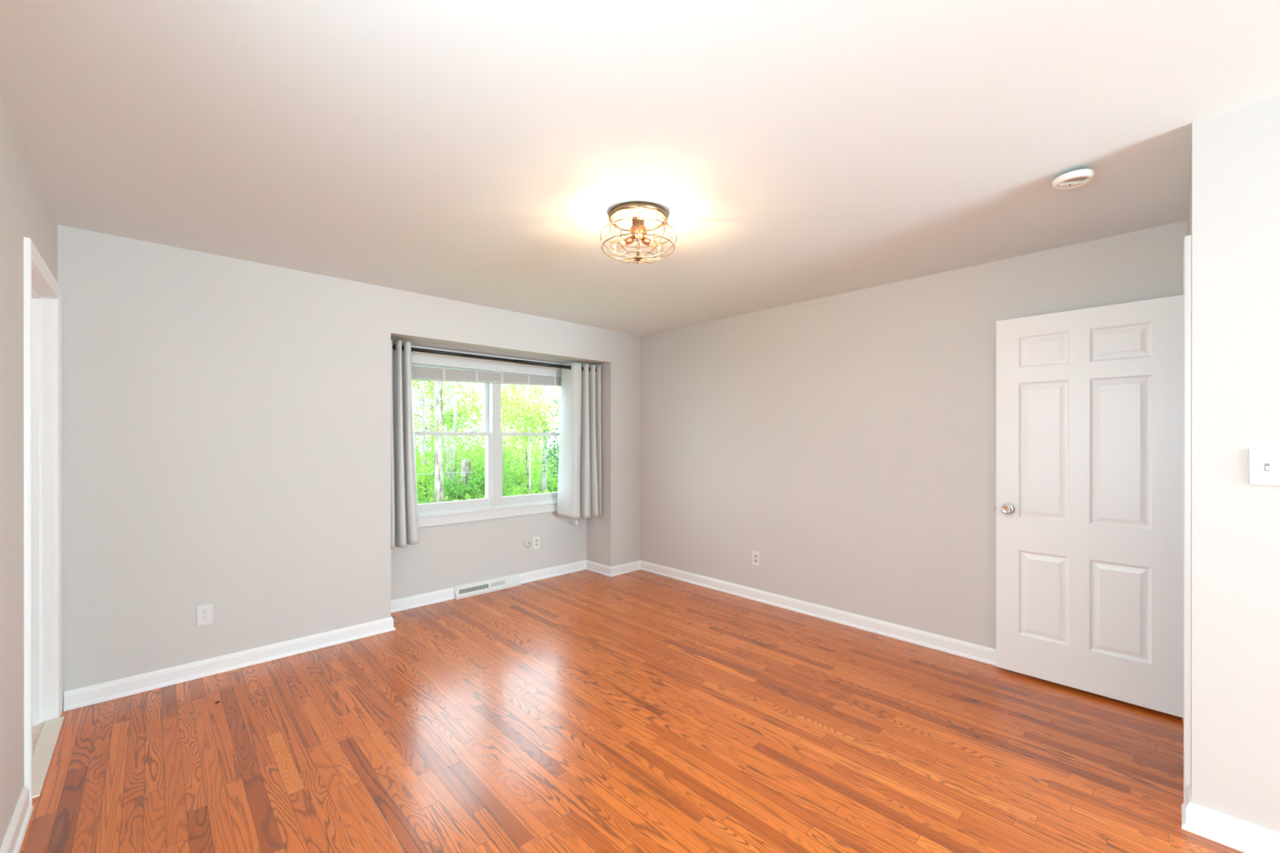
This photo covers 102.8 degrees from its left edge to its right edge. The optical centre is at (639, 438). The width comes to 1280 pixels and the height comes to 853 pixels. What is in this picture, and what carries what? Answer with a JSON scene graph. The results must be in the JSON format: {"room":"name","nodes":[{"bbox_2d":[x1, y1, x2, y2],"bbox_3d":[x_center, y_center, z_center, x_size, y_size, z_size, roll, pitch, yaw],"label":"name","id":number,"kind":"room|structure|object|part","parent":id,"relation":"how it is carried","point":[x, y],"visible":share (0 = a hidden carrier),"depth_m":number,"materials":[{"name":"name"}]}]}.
{"room":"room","nodes":[
{"label":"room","id":0,"kind":"room"},
{"bbox_2d":[0,96,57,848],"bbox_3d":[-0.132,0.127,-0.447,0.120,2.490,8.200,0,0,-44],"label":"wall","id":1,"kind":"structure","parent":0,"point":[25,211],"depth_m":1.74,"materials":[{"name":"paint"}]},
{"bbox_2d":[0,786,33,852],"bbox_3d":[0.248,1.327,-0.741,0.024,0.092,7.249,0,0,-44],"label":"baseboard","id":2,"kind":"structure","parent":1,"relation":"attached to","point":[12,842],"depth_m":1.74,"materials":[{"name":"white wood"}]},
{"bbox_2d":[23,236,62,804],"bbox_3d":[-2.577,0.313,2.217,0.018,2.113,0.896,0,0,-44],"label":"trim","id":3,"kind":"structure","parent":1,"relation":"attached to","point":[32,257],"depth_m":1.90,"materials":[{"name":"white wood"}]},
{"bbox_2d":[31,266,55,726],"bbox_3d":[-2.627,0.337,2.169,0.120,2.065,0.800,0,0,-44],"label":"door","id":4,"kind":"structure","parent":1,"relation":"in","point":[43,433],"depth_m":2.46,"materials":[{"name":"white wood"}]},
{"bbox_2d":[32,715,64,798],"bbox_3d":[-2.585,1.376,2.211,0.064,0.028,0.764,0,0,-44],"label":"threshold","id":5,"kind":"structure","parent":1,"relation":"attached to","point":[43,751],"depth_m":2.22,"materials":[{"name":"stone"}]},
{"bbox_2d":[31,722,44,751],"bbox_3d":[-2.928,1.421,1.233,1.790,0.099,1.888,0,0,-44],"label":"floor","id":6,"kind":"structure","parent":0,"point":[36,730],"depth_m":2.37,"materials":[{"name":"beige tile"}]},
{"bbox_2d":[57,224,639,710],"bbox_3d":[-1.645,0.123,4.152,4.277,2.490,0.545,0,0,-44],"label":"wall","id":7,"kind":"structure","parent":0,"point":[226,421],"depth_m":3.04,"materials":[{"name":"paint"}]},
{"bbox_2d":[196,603,213,626],"bbox_3d":[-2.508,1.019,2.947,0.072,0.116,0.009,0,0,-44],"label":"wall outlet","id":8,"kind":"object","parent":7,"relation":"attached to","point":[204,612],"visible":1,"depth_m":2.94,"materials":[{"name":"white plastic"}]},
{"bbox_2d":[200,608,208,614],"bbox_3d":[-2.508,1.000,2.947,0.034,0.028,0.009,0,0,-44],"label":"receptacle","id":9,"kind":"object","parent":8,"relation":"attached to","point":[203,611],"depth_m":2.94,"materials":[{"name":"grey plastic"}]},
{"bbox_2d":[200,615,208,621],"bbox_3d":[-2.508,1.039,2.947,0.034,0.028,0.009,0,0,-44],"label":"receptacle","id":10,"kind":"object","parent":8,"relation":"attached to","point":[203,618],"depth_m":2.94,"materials":[{"name":"grey plastic"}]},
{"bbox_2d":[63,587,454,711],"bbox_3d":[-2.242,1.323,3.464,2.182,0.092,0.419,0,0,-44],"label":"baseboard","id":11,"kind":"structure","parent":7,"relation":"attached to","point":[81,697],"depth_m":3.04,"materials":[{"name":"white wood"}]},
{"bbox_2d":[392,345,601,372],"bbox_3d":[-1.151,-0.682,4.480,2.056,0.052,0.052,0,0,-44],"label":"curtain rod","id":12,"kind":"object","parent":7,"relation":"attached to","point":[415,349],"visible":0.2,"depth_m":4.34,"materials":[{"name":"black metal"}]},
{"bbox_2d":[391,339,418,549],"bbox_3d":[-1.785,0.044,3.867,0.284,1.539,0.155,0,0,-44],"label":"window curtain","id":13,"kind":"object","parent":12,"relation":"hanging from","point":[404,508],"visible":0.82,"depth_m":3.83,"materials":[{"name":"grey fabric"}]},
{"bbox_2d":[557,362,601,519],"bbox_3d":[-0.575,0.026,5.028,0.436,1.507,0.184,0,0,-35],"label":"window curtain","id":14,"kind":"object","parent":12,"relation":"hanging from","point":[580,461],"visible":1,"depth_m":4.98,"materials":[{"name":"grey fabric"}]},
{"bbox_2d":[391,345,586,599],"bbox_3d":[-1.358,0.307,4.698,2.058,2.120,0.150,0,0,-44],"label":"wall","id":15,"kind":"structure","parent":0,"point":[447,556],"depth_m":4.55,"materials":[{"name":"paint"}]},
{"bbox_2d":[411,346,561,527],"bbox_3d":[-1.342,-0.010,4.679,1.800,1.470,0.169,0,0,-44],"label":"window","id":16,"kind":"structure","parent":15,"relation":"in","point":[493,506],"depth_m":4.62,"materials":[{"name":"white"}]},
{"bbox_3d":[-1.669,-0.313,4.419,0.747,0.579,0.032,0,0,-44],"label":"sash","id":17,"kind":"part","parent":16,"relation":"part of","materials":[{"name":"white plastic"}]},
{"bbox_3d":[-1.635,0.277,4.383,0.755,0.661,0.036,0,0,-44],"label":"sash","id":18,"kind":"part","parent":16,"relation":"part of","materials":[{"name":"white plastic"}]},
{"bbox_3d":[-1.299,-0.675,4.634,1.800,0.140,0.022,0,0,-44],"label":"head casing","id":19,"kind":"part","parent":16,"relation":"part of","materials":[{"name":"white wood"}]},
{"bbox_2d":[412,365,577,525],"bbox_3d":[-1.247,0.136,4.598,1.620,1.476,0.136,0,0,-44],"label":"window blind","id":20,"kind":"object","parent":16,"relation":"attached to","point":[419,373],"visible":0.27,"depth_m":4.48,"materials":[{"name":"grey fabric"}]},
{"bbox_3d":[-1.293,-0.505,4.626,1.592,0.071,0.032,0,0,-44],"label":"rail","id":21,"kind":"part","parent":20,"relation":"part of","materials":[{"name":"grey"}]},
{"bbox_3d":[-1.029,0.277,4.960,0.754,0.661,0.036,0,0,-44],"label":"sash","id":22,"kind":"part","parent":16,"relation":"part of","materials":[{"name":"clear glass"}]},
{"bbox_3d":[-1.064,-0.314,4.996,0.746,0.579,0.032,0,0,-44],"label":"sash","id":23,"kind":"part","parent":16,"relation":"part of","materials":[{"name":"white plastic"}]},
{"bbox_2d":[453,573,521,599],"bbox_3d":[-1.349,1.317,4.560,0.620,0.100,0.064,0,0,-44],"label":"air vent","id":24,"kind":"object","parent":15,"relation":"in","point":[474,588],"visible":1,"depth_m":4.53,"materials":[{"name":"white metal"}]},
{"bbox_2d":[524,539,531,547],"bbox_3d":[-1.065,1.003,4.866,0.080,0.080,0.012,0,0,-44],"label":"plate","id":25,"kind":"object","parent":15,"relation":"attached to","point":[527,543],"visible":1,"depth_m":4.86,"materials":[{"name":"grey plastic"}]},
{"bbox_2d":[533,536,539,549],"bbox_3d":[-0.999,1.008,4.931,0.072,0.116,0.009,0,0,-44],"label":"wall outlet","id":26,"kind":"object","parent":15,"relation":"attached to","point":[535,540],"visible":1,"depth_m":4.93,"materials":[{"name":"white plastic"}]},
{"bbox_2d":[19,569,1244,852],"bbox_3d":[1.236,1.421,1.131,4.037,0.100,8.595,0,0,-44],"label":"floor","id":27,"kind":"structure","parent":0,"point":[584,711],"depth_m":2.25,"materials":[{"name":"brown wood"}]},
{"bbox_2d":[0,0,1279,335],"bbox_3d":[1.205,-1.149,1.103,4.357,0.160,8.840,0,0,-44],"label":"ceiling","id":28,"kind":"structure","parent":0,"point":[476,152],"depth_m":1.76,"materials":[{"name":"white paint"}]},
{"bbox_2d":[600,201,677,264],"bbox_3d":[-0.009,-0.959,2.446,0.380,0.222,0.362,0,0,-20],"label":"ceiling lamp","id":29,"kind":"object","parent":28,"relation":"attached to","point":[637,218],"visible":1,"depth_m":2.41,"materials":[{"name":"brown metal"}]},
{"bbox_2d":[609,236,634,251],"bbox_3d":[-0.089,-0.943,2.481,0.077,0.060,0.118,0,0,-44],"label":"bulb","id":30,"kind":"object","parent":29,"relation":"attached to","point":[629,240],"depth_m":2.46,"materials":[{"name":"glass"}]},
{"bbox_3d":[-0.009,-0.958,2.446,0.012,0.185,0.012,0,0,-44],"label":"stem","id":31,"kind":"part","parent":29,"relation":"part of","materials":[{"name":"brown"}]},
{"bbox_3d":[-0.009,-1.056,2.446,0.282,0.028,0.282,0,0,-44],"label":"plate","id":32,"kind":"part","parent":29,"relation":"part of","materials":[{"name":"brown metal"}]},
{"bbox_2d":[634,229,646,239],"bbox_3d":[-0.001,-0.943,2.359,0.095,0.060,0.108,0,0,-44],"label":"bulb","id":33,"kind":"object","parent":29,"relation":"attached to","point":[640,234],"depth_m":2.38,"materials":[{"name":"glass"}]},
{"bbox_2d":[641,237,663,251],"bbox_3d":[0.065,-0.943,2.494,0.121,0.060,0.057,0,0,-44],"label":"light bulb","id":34,"kind":"object","parent":29,"relation":"attached to","point":[646,241],"depth_m":2.46,"materials":[{"name":"glass"}]},
{"bbox_2d":[1052,168,1094,190],"bbox_3d":[1.776,-1.058,2.096,0.134,0.024,0.134,0,0,-44],"label":"smoke detector","id":35,"kind":"object","parent":28,"relation":"attached to","point":[1077,178],"visible":1,"depth_m":2.08,"materials":[{"name":"white plastic"}]},
{"bbox_2d":[640,220,1187,648],"bbox_3d":[2.918,0.125,2.377,0.120,2.490,8.320,0,0,-44],"label":"wall","id":36,"kind":"structure","parent":0,"point":[846,441],"depth_m":3.67,"materials":[{"name":"paint"}]},
{"bbox_2d":[752,551,759,565],"bbox_3d":[0.979,1.016,4.319,0.009,0.116,0.072,0,0,-44],"label":"wall outlet","id":37,"kind":"object","parent":36,"relation":"attached to","point":[756,555],"visible":1,"depth_m":4.31,"materials":[{"name":"white plastic"}]},
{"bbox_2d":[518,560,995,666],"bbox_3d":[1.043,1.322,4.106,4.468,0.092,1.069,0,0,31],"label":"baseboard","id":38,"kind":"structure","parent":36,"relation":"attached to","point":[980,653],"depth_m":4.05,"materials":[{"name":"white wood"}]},
{"bbox_2d":[994,294,1183,718],"bbox_3d":[2.377,0.328,2.745,0.147,2.038,0.794,0,0,-43],"label":"door","id":39,"kind":"structure","parent":36,"relation":"in","point":[1089,508],"depth_m":2.70,"materials":[{"name":"white wood"}]},
{"bbox_3d":[2.118,0.411,2.951,0.046,0.055,0.055,0,0,-43],"label":"knob","id":40,"kind":"part","parent":39,"relation":"part of","materials":[{"name":"silver metal"}]},
{"bbox_2d":[1187,106,1244,821],"bbox_3d":[2.358,0.125,2.112,1.057,2.490,0.120,0,0,-44],"label":"wall","id":41,"kind":"structure","parent":0,"point":[1216,193],"depth_m":1.75,"materials":[{"name":"paint"}]},
{"bbox_2d":[1182,235,1191,803],"bbox_3d":[2.349,0.308,2.199,0.870,2.123,0.018,0,0,-44],"label":"trim","id":42,"kind":"structure","parent":41,"relation":"attached to","point":[1186,282],"depth_m":1.90,"materials":[{"name":"white"}]},
{"bbox_2d":[1244,96,1279,833],"bbox_3d":[3.500,0.127,0.235,0.120,2.490,4.174,0,0,-44],"label":"wall","id":43,"kind":"structure","parent":0,"point":[1262,119],"depth_m":1.68,"materials":[{"name":"paint"}]},
{"bbox_2d":[1181,784,1279,852],"bbox_3d":[3.446,1.326,0.283,0.154,0.092,4.318,0,0,-44],"label":"baseboard","id":44,"kind":"structure","parent":43,"relation":"attached to","point":[1244,837],"depth_m":1.72,"materials":[{"name":"white wood"}]},
{"bbox_2d":[1248,448,1279,485],"bbox_3d":[2.043,0.094,1.665,0.017,0.120,0.075,0,0,-44],"label":"light switch","id":45,"kind":"object","parent":43,"relation":"attached to","point":[1264,464],"visible":1,"depth_m":1.67,"materials":[{"name":"white plastic"}]},
{"label":"outside","id":46,"kind":"structure","parent":0,"visible":0},
{"bbox_2d":[417,448,559,504],"bbox_3d":[-8.041,1.696,29.731,50.000,1.071,44.000,0,0,-44],"label":"ground","id":47,"kind":"structure","parent":46,"point":[422,501],"depth_m":18.68,"materials":[{"name":"green plant"}]},
{"bbox_2d":[413,401,431,426],"bbox_3d":[-12.741,-2.488,27.250,3.868,8.502,3.690,0,0,-33],"label":"tree","id":48,"kind":"object","parent":47,"relation":"on","point":[414,402],"visible":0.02,"depth_m":27.12,"materials":[{"name":"green plant"}]},
{"bbox_2d":[415,453,434,500],"bbox_3d":[-6.576,1.188,14.192,1.804,1.728,1.677,0,0,-17],"label":"shrub","id":49,"kind":"object","parent":47,"relation":"on","point":[418,473],"visible":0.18,"depth_m":14.49,"materials":[{"name":"green plant"}]},
{"bbox_2d":[414,403,444,470],"bbox_3d":[-9.910,-0.120,21.942,3.740,4.014,2.870,0,0,-19],"label":"shrub","id":50,"kind":"object","parent":47,"relation":"on","point":[415,403],"visible":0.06,"depth_m":22.37,"materials":[{"name":"green plant"}]},
{"bbox_2d":[413,397,446,467],"bbox_3d":[-8.973,0.088,20.269,2.868,3.452,1.587,0,0,28],"label":"shrub","id":51,"kind":"object","parent":47,"relation":"on","point":[416,427],"visible":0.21,"depth_m":20.03,"materials":[{"name":"green plant"}]},
{"bbox_2d":[414,436,453,498],"bbox_3d":[-6.645,0.783,15.660,1.798,2.239,1.852,0,0,-44],"label":"shrub","id":52,"kind":"object","parent":47,"relation":"on","point":[421,442],"visible":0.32,"depth_m":15.57,"materials":[{"name":"green plant"}]},
{"bbox_2d":[413,394,466,423],"bbox_3d":[-12.236,-2.666,29.889,4.479,8.526,4.309,0,0,-5],"label":"tree","id":53,"kind":"object","parent":47,"relation":"on","point":[430,394],"visible":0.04,"depth_m":28.92,"materials":[{"name":"green plant"}]},
{"bbox_2d":[413,380,471,473],"bbox_3d":[-8.760,-2.428,22.817,4.196,8.501,4.309,0,0,-44],"label":"tree","id":54,"kind":"object","parent":47,"relation":"on","point":[443,390],"visible":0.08,"depth_m":22.24,"materials":[{"name":"green plant"}]},
{"bbox_2d":[413,380,474,451],"bbox_3d":[-6.373,-1.623,16.463,2.922,7.002,3.004,0,0,-44],"label":"tree","id":55,"kind":"object","parent":47,"relation":"on","point":[420,392],"visible":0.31,"depth_m":16.45,"materials":[{"name":"green plant"}]},
{"bbox_2d":[412,379,479,488],"bbox_3d":[-7.197,-2.095,16.500,3.807,8.012,4.832,0,0,-44],"label":"tree","id":56,"kind":"object","parent":47,"relation":"on","point":[421,438],"visible":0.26,"depth_m":16.61,"materials":[{"name":"green plant"}]},
{"bbox_2d":[413,381,480,482],"bbox_3d":[-6.982,-2.073,18.258,2.690,8.003,3.259,0,0,-44],"label":"tree","id":57,"kind":"object","parent":47,"relation":"on","point":[448,448],"visible":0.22,"depth_m":18.14,"materials":[{"name":"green plant"}]},
{"bbox_2d":[413,381,483,502],"bbox_3d":[-5.539,-1.498,13.975,3.412,7.010,3.537,0,0,-44],"label":"tree","id":58,"kind":"object","parent":47,"relation":"on","point":[439,495],"visible":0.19,"depth_m":13.88,"materials":[{"name":"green plant"}]},
{"bbox_2d":[413,381,483,443],"bbox_3d":[-8.412,-2.443,21.319,4.727,8.504,4.568,0,0,-44],"label":"tree","id":59,"kind":"object","parent":47,"relation":"on","point":[465,393],"visible":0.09,"depth_m":21.93,"materials":[{"name":"green plant"}]},
{"bbox_2d":[415,397,481,470],"bbox_3d":[-9.165,-0.151,24.086,3.277,3.715,2.549,0,0,-18],"label":"shrub","id":60,"kind":"object","parent":47,"relation":"on","point":[451,397],"visible":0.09,"depth_m":24.11,"materials":[{"name":"green plant"}]},
{"bbox_2d":[417,380,480,469],"bbox_3d":[-10.917,-2.512,27.141,4.322,8.501,3.571,0,0,-30],"label":"tree","id":61,"kind":"object","parent":47,"relation":"on","point":[443,387],"visible":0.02,"depth_m":26.73,"materials":[{"name":"green plant"}]},
{"bbox_2d":[414,397,484,475],"bbox_3d":[-8.070,0.073,21.115,3.097,3.467,2.522,0,0,1],"label":"shrub","id":62,"kind":"object","parent":47,"relation":"on","point":[460,437],"visible":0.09,"depth_m":21.10,"materials":[{"name":"green plant"}]},
{"bbox_2d":[417,381,484,448],"bbox_3d":[-9.803,-2.636,24.872,4.558,8.609,4.445,0,0,-44],"label":"tree","id":63,"kind":"object","parent":47,"relation":"on","point":[461,386],"visible":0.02,"depth_m":25.50,"materials":[{"name":"green plant"}]},
{"bbox_2d":[424,417,482,478],"bbox_3d":[-7.287,0.467,20.205,2.442,2.602,2.037,0,0,-15],"label":"tree","id":64,"kind":"object","parent":47,"relation":"on","point":[445,452],"visible":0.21,"depth_m":20.06,"materials":[{"name":"green plant"}]},
{"bbox_2d":[428,389,483,462],"bbox_3d":[-8.918,-0.369,26.321,3.948,4.261,2.383,0,0,-1],"label":"shrub","id":65,"kind":"object","parent":47,"relation":"on","point":[445,389],"visible":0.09,"depth_m":26.08,"materials":[{"name":"green plant"}]},
{"bbox_2d":[431,471,484,500],"bbox_3d":[-5.231,1.451,14.944,1.535,0.942,1.428,0,0,-8],"label":"shrub","id":66,"kind":"object","parent":47,"relation":"on","point":[448,486],"visible":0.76,"depth_m":14.83,"materials":[{"name":"green plant"}]},
{"bbox_2d":[426,382,503,496],"bbox_3d":[-5.939,-1.893,16.280,2.644,7.507,2.781,0,0,-44],"label":"tree","id":67,"kind":"object","parent":47,"relation":"on","point":[454,453],"visible":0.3,"depth_m":16.28,"materials":[{"name":"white plant"}]},
{"bbox_2d":[458,459,471,500],"bbox_3d":[-5.295,1.251,15.494,0.390,1.220,0.370,0,0,-44],"label":"tree stump","id":68,"kind":"object","parent":47,"relation":"on","point":[465,466],"visible":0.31,"depth_m":15.38,"materials":[{"name":"grey wood"}]},
{"bbox_2d":[444,425,502,493],"bbox_3d":[-5.366,0.696,16.338,1.754,2.301,1.596,0,0,23],"label":"shrub","id":69,"kind":"object","parent":47,"relation":"on","point":[459,459],"visible":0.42,"depth_m":16.26,"materials":[{"name":"green plant"}]},
{"bbox_2d":[458,426,515,484],"bbox_3d":[-5.724,0.748,18.834,1.854,2.345,2.235,0,0,-44],"label":"shrub","id":70,"kind":"object","parent":47,"relation":"on","point":[504,427],"visible":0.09,"depth_m":18.57,"materials":[{"name":"green plant"}]},
{"bbox_2d":[417,459,558,504],"bbox_3d":[-4.020,1.679,23.243,21.714,0.910,16.767,0,0,-44],"label":"ground cover","id":71,"kind":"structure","parent":47,"relation":"on","point":[533,490],"depth_m":16.18,"materials":[{"name":"green plant"}]},
{"bbox_2d":[458,417,516,463],"bbox_3d":[-6.723,0.477,22.503,2.594,2.812,2.410,0,0,12],"label":"shrub","id":72,"kind":"object","parent":47,"relation":"on","point":[471,418],"visible":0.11,"depth_m":22.52,"materials":[{"name":"green plant"}]},
{"bbox_2d":[466,439,512,491],"bbox_3d":[-5.211,0.967,17.293,1.241,1.944,1.906,0,0,-44],"label":"shrub","id":73,"kind":"object","parent":47,"relation":"on","point":[481,439],"visible":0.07,"depth_m":17.43,"materials":[{"name":"green plant"}]},
{"bbox_2d":[442,382,541,479],"bbox_3d":[-6.052,-2.341,21.437,3.759,8.504,4.129,0,0,-44],"label":"tree","id":74,"kind":"object","parent":47,"relation":"on","point":[502,384],"visible":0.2,"depth_m":21.70,"materials":[{"name":"green plant"}]},
{"bbox_2d":[466,426,527,489],"bbox_3d":[-4.589,0.720,16.560,2.131,2.287,1.769,0,0,-44],"label":"shrub","id":75,"kind":"object","parent":47,"relation":"on","point":[510,453],"visible":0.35,"depth_m":16.55,"materials":[{"name":"green plant"}]},
{"bbox_2d":[462,383,533,464],"bbox_3d":[-6.692,-2.456,24.835,4.461,8.506,3.653,0,0,-2],"label":"tree","id":76,"kind":"object","parent":47,"relation":"on","point":[514,385],"visible":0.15,"depth_m":24.70,"materials":[{"name":"green plant"}]},
{"bbox_2d":[467,457,528,496],"bbox_3d":[-4.339,1.221,15.285,1.443,1.311,1.721,0,0,16],"label":"shrub","id":77,"kind":"object","parent":47,"relation":"on","point":[482,482],"visible":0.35,"depth_m":15.40,"materials":[{"name":"green plant"}]},
{"bbox_2d":[457,382,542,469],"bbox_3d":[-6.084,-2.322,22.641,4.259,8.506,4.344,0,0,-44],"label":"tree","id":78,"kind":"object","parent":47,"relation":"on","point":[459,385],"visible":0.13,"depth_m":22.68,"materials":[{"name":"green plant"}]},
{"bbox_2d":[476,390,551,468],"bbox_3d":[-7.171,-2.449,28.201,4.319,8.503,4.216,0,0,-44],"label":"tree","id":79,"kind":"object","parent":47,"relation":"on","point":[511,390],"visible":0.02,"depth_m":28.26,"materials":[{"name":"green plant"}]},
{"bbox_2d":[476,384,559,494],"bbox_3d":[-3.485,-0.840,15.438,3.219,5.501,3.259,0,0,-30],"label":"tree","id":80,"kind":"object","parent":47,"relation":"on","point":[529,424],"visible":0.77,"depth_m":15.18,"materials":[{"name":"green plant"}]},
{"bbox_2d":[502,426,539,480],"bbox_3d":[-5.098,0.269,21.599,2.692,3.309,2.606,0,0,-13],"label":"shrub","id":81,"kind":"object","parent":47,"relation":"on","point":[518,452],"visible":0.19,"depth_m":21.62,"materials":[{"name":"green plant"}]},
{"bbox_2d":[502,441,542,487],"bbox_3d":[-4.388,1.011,19.269,1.458,1.893,1.685,0,0,-7],"label":"shrub","id":82,"kind":"object","parent":47,"relation":"on","point":[522,468],"visible":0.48,"depth_m":19.02,"materials":[{"name":"green plant"}]},
{"bbox_2d":[506,419,538,465],"bbox_3d":[-6.560,-0.119,26.268,3.208,4.014,3.569,0,0,-44],"label":"shrub","id":83,"kind":"object","parent":47,"relation":"on","point":[506,420],"visible":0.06,"depth_m":26.48,"materials":[{"name":"green plant"}]},
{"bbox_2d":[506,384,551,463],"bbox_3d":[-7.371,-2.481,31.411,3.658,8.502,4.316,0,0,-19],"label":"tree","id":84,"kind":"object","parent":47,"relation":"on","point":[524,385],"visible":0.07,"depth_m":31.55,"materials":[{"name":"green plant"}]},
{"bbox_2d":[501,384,559,493],"bbox_3d":[-3.230,-1.586,16.119,3.446,7.005,3.205,0,0,20],"label":"tree","id":85,"kind":"object","parent":47,"relation":"on","point":[544,480],"visible":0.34,"depth_m":16.22,"materials":[{"name":"green plant"}]},
{"bbox_2d":[504,383,559,476],"bbox_3d":[-5.304,-2.370,24.025,4.379,8.504,4.708,0,0,-44],"label":"tree","id":86,"kind":"object","parent":47,"relation":"on","point":[534,387],"visible":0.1,"depth_m":24.05,"materials":[{"name":"green plant"}]},
{"bbox_2d":[506,386,558,493],"bbox_3d":[-3.920,0.062,18.255,2.357,3.927,2.180,0,0,-32],"label":"tree","id":87,"kind":"object","parent":47,"relation":"on","point":[526,452],"visible":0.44,"depth_m":18.09,"materials":[{"name":"green plant"}]},
{"bbox_2d":[519,426,558,479],"bbox_3d":[-3.745,0.746,19.866,1.614,2.442,2.153,0,0,-32],"label":"shrub","id":88,"kind":"object","parent":47,"relation":"on","point":[526,427],"visible":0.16,"depth_m":19.84,"materials":[{"name":"green plant"}]},
{"bbox_2d":[520,426,559,474],"bbox_3d":[-4.061,0.713,21.395,1.994,2.492,2.240,0,0,-18],"label":"shrub","id":89,"kind":"object","parent":47,"relation":"on","point":[521,426],"visible":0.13,"depth_m":21.43,"materials":[{"name":"green plant"}]},
{"bbox_2d":[523,465,558,493],"bbox_3d":[-3.015,1.352,16.985,1.664,1.235,1.420,0,0,-44],"label":"shrub","id":90,"kind":"object","parent":47,"relation":"on","point":[549,484],"visible":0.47,"depth_m":16.71,"materials":[{"name":"green plant"}]},
{"bbox_2d":[524,446,559,489],"bbox_3d":[-3.319,1.149,18.038,1.513,1.835,2.016,0,0,-16],"label":"shrub","id":91,"kind":"object","parent":47,"relation":"on","point":[540,451],"visible":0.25,"depth_m":17.88,"materials":[{"name":"green plant"}]},
{"bbox_2d":[535,399,559,482],"bbox_3d":[-1.918,-1.008,15.410,2.256,6.003,2.054,0,0,19],"label":"tree","id":92,"kind":"object","parent":47,"relation":"on","point":[549,452],"visible":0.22,"depth_m":15.19,"materials":[{"name":"green plant"}]},
{"bbox_2d":[539,386,559,421],"bbox_3d":[-3.443,-2.451,25.082,3.944,8.503,4.829,0,0,-44],"label":"tree","id":93,"kind":"object","parent":47,"relation":"on","point":[555,410],"visible":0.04,"depth_m":25.70,"materials":[{"name":"green plant"}]},
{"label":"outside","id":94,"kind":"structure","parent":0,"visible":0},
{"bbox_2d":[416,471,475,475],"bbox_3d":[-6.191,0.881,11.883,5.051,0.054,0.054,0,0,-44],"label":"cable","id":95,"kind":"object","parent":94,"point":[464,472],"visible":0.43,"depth_m":13.11,"materials":[{"name":"grey metal"}]}
]}

